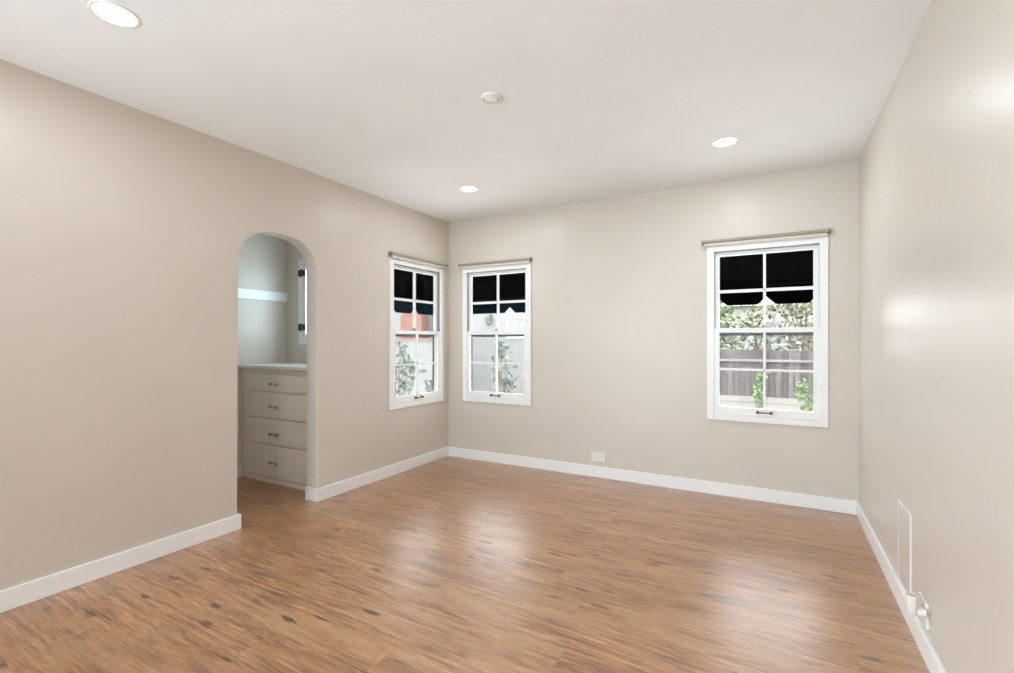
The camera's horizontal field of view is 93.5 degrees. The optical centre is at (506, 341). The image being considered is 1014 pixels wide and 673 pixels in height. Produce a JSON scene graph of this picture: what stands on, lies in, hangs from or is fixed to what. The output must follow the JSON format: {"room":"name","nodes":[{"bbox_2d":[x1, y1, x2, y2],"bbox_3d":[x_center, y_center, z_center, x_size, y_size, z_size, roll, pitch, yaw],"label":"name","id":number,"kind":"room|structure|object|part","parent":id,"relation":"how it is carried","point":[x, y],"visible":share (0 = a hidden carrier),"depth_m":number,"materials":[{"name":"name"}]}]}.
{"room":"empty bedroom","nodes":[
{"label":"empty bedroom","id":0,"kind":"room"},
{"bbox_2d":[0,59,448,590],"bbox_3d":[-2.686,-0.024,1.425,0.120,2.440,8.249,0,0,29],"label":"wall","id":1,"kind":"structure","parent":0,"point":[124,228],"depth_m":2.58,"materials":[{"name":"paint"}]},
{"bbox_2d":[0,513,240,612],"bbox_3d":[-2.515,1.148,1.714,0.135,0.096,3.120,0,0,29],"label":"baseboard","id":2,"kind":"structure","parent":1,"relation":"attached to","point":[34,590],"depth_m":2.44,"materials":[{"name":"white paint"}]},
{"bbox_2d":[305,447,448,501],"bbox_3d":[-1.067,1.148,4.288,0.135,0.096,1.640,0,0,29],"label":"baseboard","id":3,"kind":"structure","parent":1,"relation":"attached to","point":[312,494],"depth_m":4.01,"materials":[{"name":"white paint"}]},
{"bbox_2d":[389,256,442,409],"bbox_3d":[-0.876,-0.069,4.572,0.130,1.360,0.774,0,0,29],"label":"window","id":4,"kind":"structure","parent":1,"relation":"in","point":[436,395],"depth_m":4.57,"materials":[{"name":"white paint"}]},
{"bbox_3d":[-0.890,-0.380,4.580,0.030,0.627,0.683,0,0,29],"label":"sash","id":5,"kind":"part","parent":4,"relation":"part of","materials":[{"name":"white paint"}]},
{"bbox_3d":[-0.862,0.233,4.564,0.030,0.665,0.683,0,0,29],"label":"sash","id":6,"kind":"part","parent":4,"relation":"part of","materials":[{"name":"white paint"}]},
{"bbox_2d":[388,251,447,268],"bbox_3d":[-0.828,-0.764,4.557,0.046,0.052,0.817,0,0,29],"label":"roller blind","id":7,"kind":"object","parent":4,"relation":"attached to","point":[394,255],"visible":1,"depth_m":4.49,"materials":[{"name":"beige fabric"}]},
{"bbox_2d":[237,234,285,475],"bbox_3d":[-2.640,-0.024,3.843,0.150,2.440,1.810,0,0,29],"label":"wall","id":8,"kind":"structure","parent":0,"point":[262,258],"depth_m":4.36,"materials":[{"name":"paint"}]},
{"bbox_2d":[237,466,241,477],"bbox_3d":[-2.676,1.148,3.611,0.015,0.096,1.370,0,0,29],"label":"baseboard","id":9,"kind":"structure","parent":8,"relation":"attached to","point":[239,469],"depth_m":4.18,"materials":[{"name":"paint"}]},
{"bbox_2d":[238,288,286,301],"bbox_3d":[-2.566,-0.421,3.801,0.020,0.088,1.810,0,0,29],"label":"trim","id":10,"kind":"structure","parent":8,"relation":"attached to","point":[243,293],"depth_m":4.36,"materials":[{"name":"white paint"}]},
{"bbox_2d":[286,241,306,362],"bbox_3d":[-1.726,-0.024,4.436,1.160,2.440,0.120,0,0,29],"label":"wall","id":11,"kind":"structure","parent":0,"point":[295,353],"depth_m":4.55,"materials":[{"name":"paint"}]},
{"bbox_2d":[298,259,306,344],"bbox_3d":[-1.629,-0.368,4.366,0.700,0.802,0.148,0,0,29],"label":"window","id":12,"kind":"structure","parent":11,"relation":"in","point":[302,277],"depth_m":4.46,"materials":[{"name":"white paint"}]},
{"bbox_3d":[-1.645,-0.369,4.337,0.580,0.680,0.034,0,0,29],"label":"casement sash","id":13,"kind":"part","parent":12,"relation":"part of","materials":[{"name":"white paint"}]},
{"bbox_2d":[0,456,929,672],"bbox_3d":[-1.625,1.256,0.793,4.909,0.120,8.489,0,0,29],"label":"floor","id":14,"kind":"structure","parent":0,"point":[449,564],"depth_m":2.30,"materials":[{"name":"brown wood"}]},
{"bbox_2d":[242,368,306,490],"bbox_3d":[-1.807,0.716,4.140,1.008,0.959,0.474,0,0,29],"label":"base cabinet","id":15,"kind":"object","parent":14,"relation":"on","point":[274,401],"visible":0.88,"depth_m":3.96,"materials":[{"name":"paint"}]},
{"bbox_2d":[238,363,306,370],"bbox_3d":[-1.806,0.221,4.142,1.008,0.029,0.469,0,0,29],"label":"countertop","id":16,"kind":"structure","parent":15,"relation":"on","point":[275,366],"depth_m":4.04,"materials":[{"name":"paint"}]},
{"bbox_3d":[-1.890,0.350,3.960,0.867,0.138,0.019,0,0,29],"label":"drawer","id":17,"kind":"part","parent":15,"relation":"part of","materials":[{"name":"paint"}]},
{"bbox_3d":[-1.890,0.539,3.960,0.867,0.208,0.019,0,0,29],"label":"drawer","id":18,"kind":"part","parent":15,"relation":"part of","materials":[{"name":"paint"}]},
{"bbox_3d":[-1.890,0.761,3.960,0.867,0.205,0.019,0,0,29],"label":"drawer","id":19,"kind":"part","parent":15,"relation":"part of","materials":[{"name":"paint"}]},
{"bbox_3d":[-1.890,1.009,3.960,0.867,0.258,0.019,0,0,29],"label":"drawer","id":20,"kind":"part","parent":15,"relation":"part of","materials":[{"name":"paint"}]},
{"bbox_2d":[0,0,931,221],"bbox_3d":[-1.625,-1.319,0.793,4.909,0.150,8.489,0,0,29],"label":"ceiling","id":21,"kind":"structure","parent":0,"point":[601,99],"depth_m":2.25,"materials":[{"name":"paint"}]},
{"bbox_2d":[88,0,140,27],"bbox_3d":[-1.492,-1.256,1.815,0.156,0.035,0.156,0,0,29],"label":"recessed light","id":22,"kind":"object","parent":21,"relation":"in","point":[110,12],"visible":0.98,"depth_m":1.81,"materials":[{"name":"white paint"}]},
{"bbox_2d":[459,186,477,191],"bbox_3d":[-0.311,-1.256,3.893,0.156,0.035,0.156,0,0,29],"label":"recessed light","id":23,"kind":"object","parent":21,"relation":"in","point":[463,188],"visible":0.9,"depth_m":3.88,"materials":[{"name":"white paint"}]},
{"bbox_2d":[481,92,500,103],"bbox_3d":[-0.082,-1.237,2.432,0.104,0.014,0.104,0,0,29],"label":"cover plate","id":24,"kind":"object","parent":21,"relation":"attached to","point":[487,97],"visible":1,"depth_m":2.41,"materials":[{"name":"white paint"}]},
{"bbox_2d":[711,137,738,147],"bbox_3d":[1.361,-1.256,2.980,0.156,0.035,0.156,0,0,29],"label":"recessed light","id":25,"kind":"object","parent":21,"relation":"in","point":[725,141],"visible":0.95,"depth_m":2.98,"materials":[{"name":"white paint"}]},
{"bbox_2d":[449,160,858,500],"bbox_3d":[0.953,-0.024,4.162,3.719,2.440,0.090,0,0,29],"label":"wall","id":26,"kind":"structure","parent":0,"point":[619,284],"depth_m":3.98,"materials":[{"name":"paint"}]},
{"bbox_2d":[394,269,524,314],"bbox_3d":[-0.480,-0.720,4.893,1.943,0.781,1.658,0,0,29],"label":"awning","id":27,"kind":"object","parent":26,"relation":"attached to","point":[511,286],"visible":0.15,"depth_m":5.52,"materials":[{"name":"black fabric"}]},
{"bbox_2d":[462,262,530,405],"bbox_3d":[-0.096,-0.069,4.729,0.782,1.360,0.130,0,0,29],"label":"window","id":28,"kind":"structure","parent":26,"relation":"in","point":[468,394],"depth_m":4.73,"materials":[{"name":"white paint"}]},
{"bbox_2d":[458,257,531,268],"bbox_3d":[-0.128,-0.764,4.691,0.817,0.052,0.046,0,0,29],"label":"roller blind","id":29,"kind":"object","parent":28,"relation":"attached to","point":[520,260],"visible":1,"depth_m":4.66,"materials":[{"name":"beige fabric"}]},
{"bbox_3d":[-0.104,0.233,4.715,0.683,0.665,0.030,0,0,29],"label":"sash","id":30,"kind":"part","parent":28,"relation":"part of","materials":[{"name":"white paint"}]},
{"bbox_3d":[-0.089,-0.380,4.743,0.683,0.627,0.030,0,0,29],"label":"sash","id":31,"kind":"part","parent":28,"relation":"part of","materials":[{"name":"white paint"}]},
{"bbox_2d":[591,452,604,461],"bbox_3d":[0.802,1.016,4.189,0.128,0.080,0.010,0,0,29],"label":"wall outlet","id":32,"kind":"object","parent":26,"relation":"attached to","point":[595,456],"visible":1,"depth_m":4.19,"materials":[{"name":"white plastic"}]},
{"bbox_2d":[448,446,858,514],"bbox_3d":[0.901,1.148,4.130,3.479,0.096,0.015,0,0,29],"label":"baseboard","id":33,"kind":"structure","parent":26,"relation":"attached to","point":[845,506],"depth_m":3.87,"materials":[{"name":"white paint"}]},
{"bbox_2d":[720,250,812,305],"bbox_3d":[2.147,-0.720,3.955,1.344,0.781,0.717,0,0,29],"label":"awning","id":34,"kind":"object","parent":26,"relation":"attached to","point":[793,268],"visible":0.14,"depth_m":4.17,"materials":[{"name":"black fabric"}]},
{"bbox_2d":[707,236,827,427],"bbox_3d":[1.935,-0.069,3.586,0.794,1.360,0.130,0,0,29],"label":"window","id":35,"kind":"structure","parent":26,"relation":"in","point":[819,245],"depth_m":3.56,"materials":[{"name":"white paint"}]},
{"bbox_2d":[702,228,829,246],"bbox_3d":[1.900,-0.764,3.550,0.837,0.052,0.046,0,0,29],"label":"roller blind","id":36,"kind":"object","parent":35,"relation":"attached to","point":[823,232],"visible":1,"depth_m":3.52,"materials":[{"name":"beige fabric"}]},
{"bbox_3d":[1.943,-0.380,3.600,0.691,0.627,0.030,0,0,29],"label":"sash","id":37,"kind":"part","parent":35,"relation":"part of","materials":[{"name":"white paint"}]},
{"bbox_3d":[1.928,0.233,3.572,0.691,0.665,0.030,0,0,29],"label":"sash","id":38,"kind":"part","parent":35,"relation":"part of","materials":[{"name":"white paint"}]},
{"bbox_2d":[859,0,1013,672],"bbox_3d":[0.463,-0.024,-0.347,0.150,2.440,8.249,0,0,29],"label":"wall","id":39,"kind":"structure","parent":0,"point":[936,164],"depth_m":1.62,"materials":[{"name":"paint"}]},
{"bbox_2d":[856,502,946,672],"bbox_3d":[0.388,1.148,-0.313,0.015,0.096,8.234,0,0,29],"label":"baseboard","id":40,"kind":"structure","parent":39,"relation":"attached to","point":[933,662],"depth_m":2.10,"materials":[{"name":"white paint"}]},
{"bbox_2d":[898,499,910,591],"bbox_3d":[1.757,0.914,2.110,0.004,0.366,0.232,0,0,29],"label":"access panel","id":41,"kind":"object","parent":39,"relation":"attached to","point":[904,517],"visible":0.86,"depth_m":2.10,"materials":[{"name":"white paint"}]},
{"bbox_2d":[918,591,929,629],"bbox_3d":[1.589,1.026,1.820,0.013,0.092,0.116,0,0,29],"label":"wall outlet","id":42,"kind":"object","parent":39,"relation":"attached to","point":[923,603],"visible":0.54,"depth_m":1.79,"materials":[{"name":"white plastic"}]},
{"bbox_2d":[905,592,926,617],"bbox_3d":[1.528,0.989,1.785,0.060,0.077,0.040,0,0,29],"label":"plug","id":43,"kind":"object","parent":42,"relation":"attached to","point":[912,607],"visible":1,"depth_m":1.77,"materials":[{"name":"white plastic"}]},
{"bbox_3d":[1.541,1.010,1.778,0.030,0.034,0.034,0,0,29],"label":"plug arm","id":44,"kind":"part","parent":43,"relation":"part of","materials":[{"name":"white plastic"}]},
{"label":"outside","id":45,"kind":"structure","parent":0,"visible":0},
{"bbox_3d":[2.017,1.736,6.644,21.000,0.020,5.241,0,0,29],"label":"floor","id":46,"kind":"structure","parent":45,"visible":0},
{"bbox_2d":[395,342,425,396],"bbox_3d":[-1.863,0.868,8.517,0.764,1.723,0.566,0,0,43],"label":"shrub","id":47,"kind":"object","parent":46,"relation":"on","point":[402,383],"visible":0.57,"depth_m":8.49,"materials":[{"name":"green plant"}]},
{"bbox_3d":[-1.867,0.946,8.507,0.333,1.566,0.269,0,0,29],"label":"stem","id":48,"kind":"part","parent":47,"relation":"part of","materials":[{"name":"green plant"}]},
{"bbox_2d":[395,338,431,396],"bbox_3d":[-4.950,0.831,13.227,7.900,1.790,0.260,0,0,29],"label":"wall","id":49,"kind":"structure","parent":46,"relation":"on","point":[424,344],"depth_m":11.51,"materials":[{"name":"paint"}]},
{"bbox_2d":[423,379,431,391],"bbox_3d":[-1.361,1.199,8.432,0.348,1.058,0.410,0,0,4],"label":"shrub","id":50,"kind":"object","parent":46,"relation":"on","point":[428,388],"visible":0.13,"depth_m":8.43,"materials":[{"name":"green plant"}]},
{"bbox_2d":[488,339,517,392],"bbox_3d":[-0.051,0.799,8.601,0.680,1.858,0.579,0,0,29],"label":"shrub","id":51,"kind":"object","parent":46,"relation":"on","point":[503,380],"visible":0.48,"depth_m":8.58,"materials":[{"name":"green plant"}]},
{"bbox_3d":[-0.064,0.887,8.639,0.325,1.682,0.214,0,0,29],"label":"stem","id":52,"kind":"part","parent":51,"relation":"part of","materials":[{"name":"green plant"}]},
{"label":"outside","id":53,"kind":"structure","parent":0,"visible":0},
{"bbox_3d":[5.450,1.846,19.882,70.000,0.200,80.000,0,0,29],"label":"ground","id":54,"kind":"structure","parent":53,"visible":0},
{"bbox_2d":[394,310,432,338],"bbox_3d":[-3.176,-1.043,20.662,6.000,5.578,5.900,0,0,29],"label":"house","id":55,"kind":"structure","parent":54,"relation":"on","point":[397,316],"depth_m":18.28,"materials":[{"name":"paint"}]},
{"bbox_2d":[400,311,428,338],"bbox_3d":[-3.273,-0.804,16.860,0.960,5.100,0.419,0,0,29],"label":"brick chimney","id":56,"kind":"object","parent":54,"relation":"on","point":[406,321],"visible":0.14,"depth_m":16.70,"materials":[{"name":"pink brick"}]},
{"bbox_2d":[473,307,524,393],"bbox_3d":[1.644,-0.949,14.852,4.500,5.390,6.300,0,0,29],"label":"house","id":57,"kind":"structure","parent":54,"relation":"on","point":[509,320],"depth_m":12.81,"materials":[{"name":"paint"}]},
{"bbox_2d":[485,314,491,324],"bbox_3d":[-0.479,-0.579,12.759,0.236,0.310,0.203,0,0,-38],"label":"wall lantern","id":58,"kind":"object","parent":57,"relation":"attached to","point":[488,318],"visible":0.98,"depth_m":12.69,"materials":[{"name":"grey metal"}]},
{"bbox_3d":[0.309,-0.359,12.429,0.650,0.570,0.028,0,0,29],"label":"pane","id":59,"kind":"part","parent":57,"relation":"part of","materials":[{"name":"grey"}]},
{"bbox_2d":[517,371,523,393],"bbox_3d":[0.318,1.092,8.651,0.273,1.270,0.291,0,0,9],"label":"shrub","id":60,"kind":"object","parent":54,"relation":"on","point":[521,380],"visible":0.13,"depth_m":8.62,"materials":[{"name":"green plant"}]},
{"bbox_2d":[719,300,751,350],"bbox_3d":[6.599,-0.181,15.334,2.055,3.859,1.797,0,0,-1],"label":"tree","id":61,"kind":"object","parent":54,"relation":"on","point":[723,315],"visible":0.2,"depth_m":14.93,"materials":[{"name":"green plant"}]},
{"bbox_2d":[726,301,790,350],"bbox_3d":[8.713,0.116,16.348,1.723,3.266,1.847,0,0,-23],"label":"tree","id":62,"kind":"object","parent":54,"relation":"on","point":[751,313],"visible":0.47,"depth_m":16.31,"materials":[{"name":"green plant"}]},
{"bbox_2d":[751,365,769,407],"bbox_3d":[4.683,1.124,8.838,0.344,1.390,0.388,0,0,29],"label":"shrub","id":63,"kind":"object","parent":54,"relation":"on","point":[757,389],"visible":0.39,"depth_m":8.82,"materials":[{"name":"green plant"}]},
{"bbox_2d":[719,349,813,410],"bbox_3d":[8.887,0.980,11.090,11.614,1.532,0.195,0,0,29],"label":"wooden fence","id":64,"kind":"object","parent":54,"relation":"on","point":[734,386],"visible":0.21,"depth_m":12.27,"materials":[{"name":"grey wood"}]},
{"bbox_3d":[8.807,0.501,11.065,11.500,0.060,0.074,0,0,29],"label":"rail","id":65,"kind":"part","parent":64,"relation":"part of","materials":[{"name":"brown wood"}]},
{"bbox_2d":[719,297,813,351],"bbox_3d":[14.874,-0.819,24.906,10.300,5.130,6.800,0,0,29],"label":"house","id":66,"kind":"structure","parent":54,"relation":"on","point":[778,318],"depth_m":22.80,"materials":[{"name":"white paint"}]},
{"bbox_3d":[12.698,-0.404,22.670,1.000,1.200,0.028,0,0,29],"label":"pane","id":67,"kind":"part","parent":66,"relation":"part of","materials":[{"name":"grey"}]},
{"bbox_2d":[766,298,813,351],"bbox_3d":[8.981,-0.207,14.389,2.060,3.911,1.605,0,0,1],"label":"tree","id":68,"kind":"object","parent":54,"relation":"on","point":[808,343],"visible":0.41,"depth_m":14.22,"materials":[{"name":"green plant"}]},
{"bbox_2d":[794,378,813,411],"bbox_3d":[5.307,1.196,8.470,0.388,1.103,0.406,0,0,29],"label":"shrub","id":69,"kind":"object","parent":54,"relation":"on","point":[801,397],"visible":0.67,"depth_m":8.45,"materials":[{"name":"green plant"}]}
]}

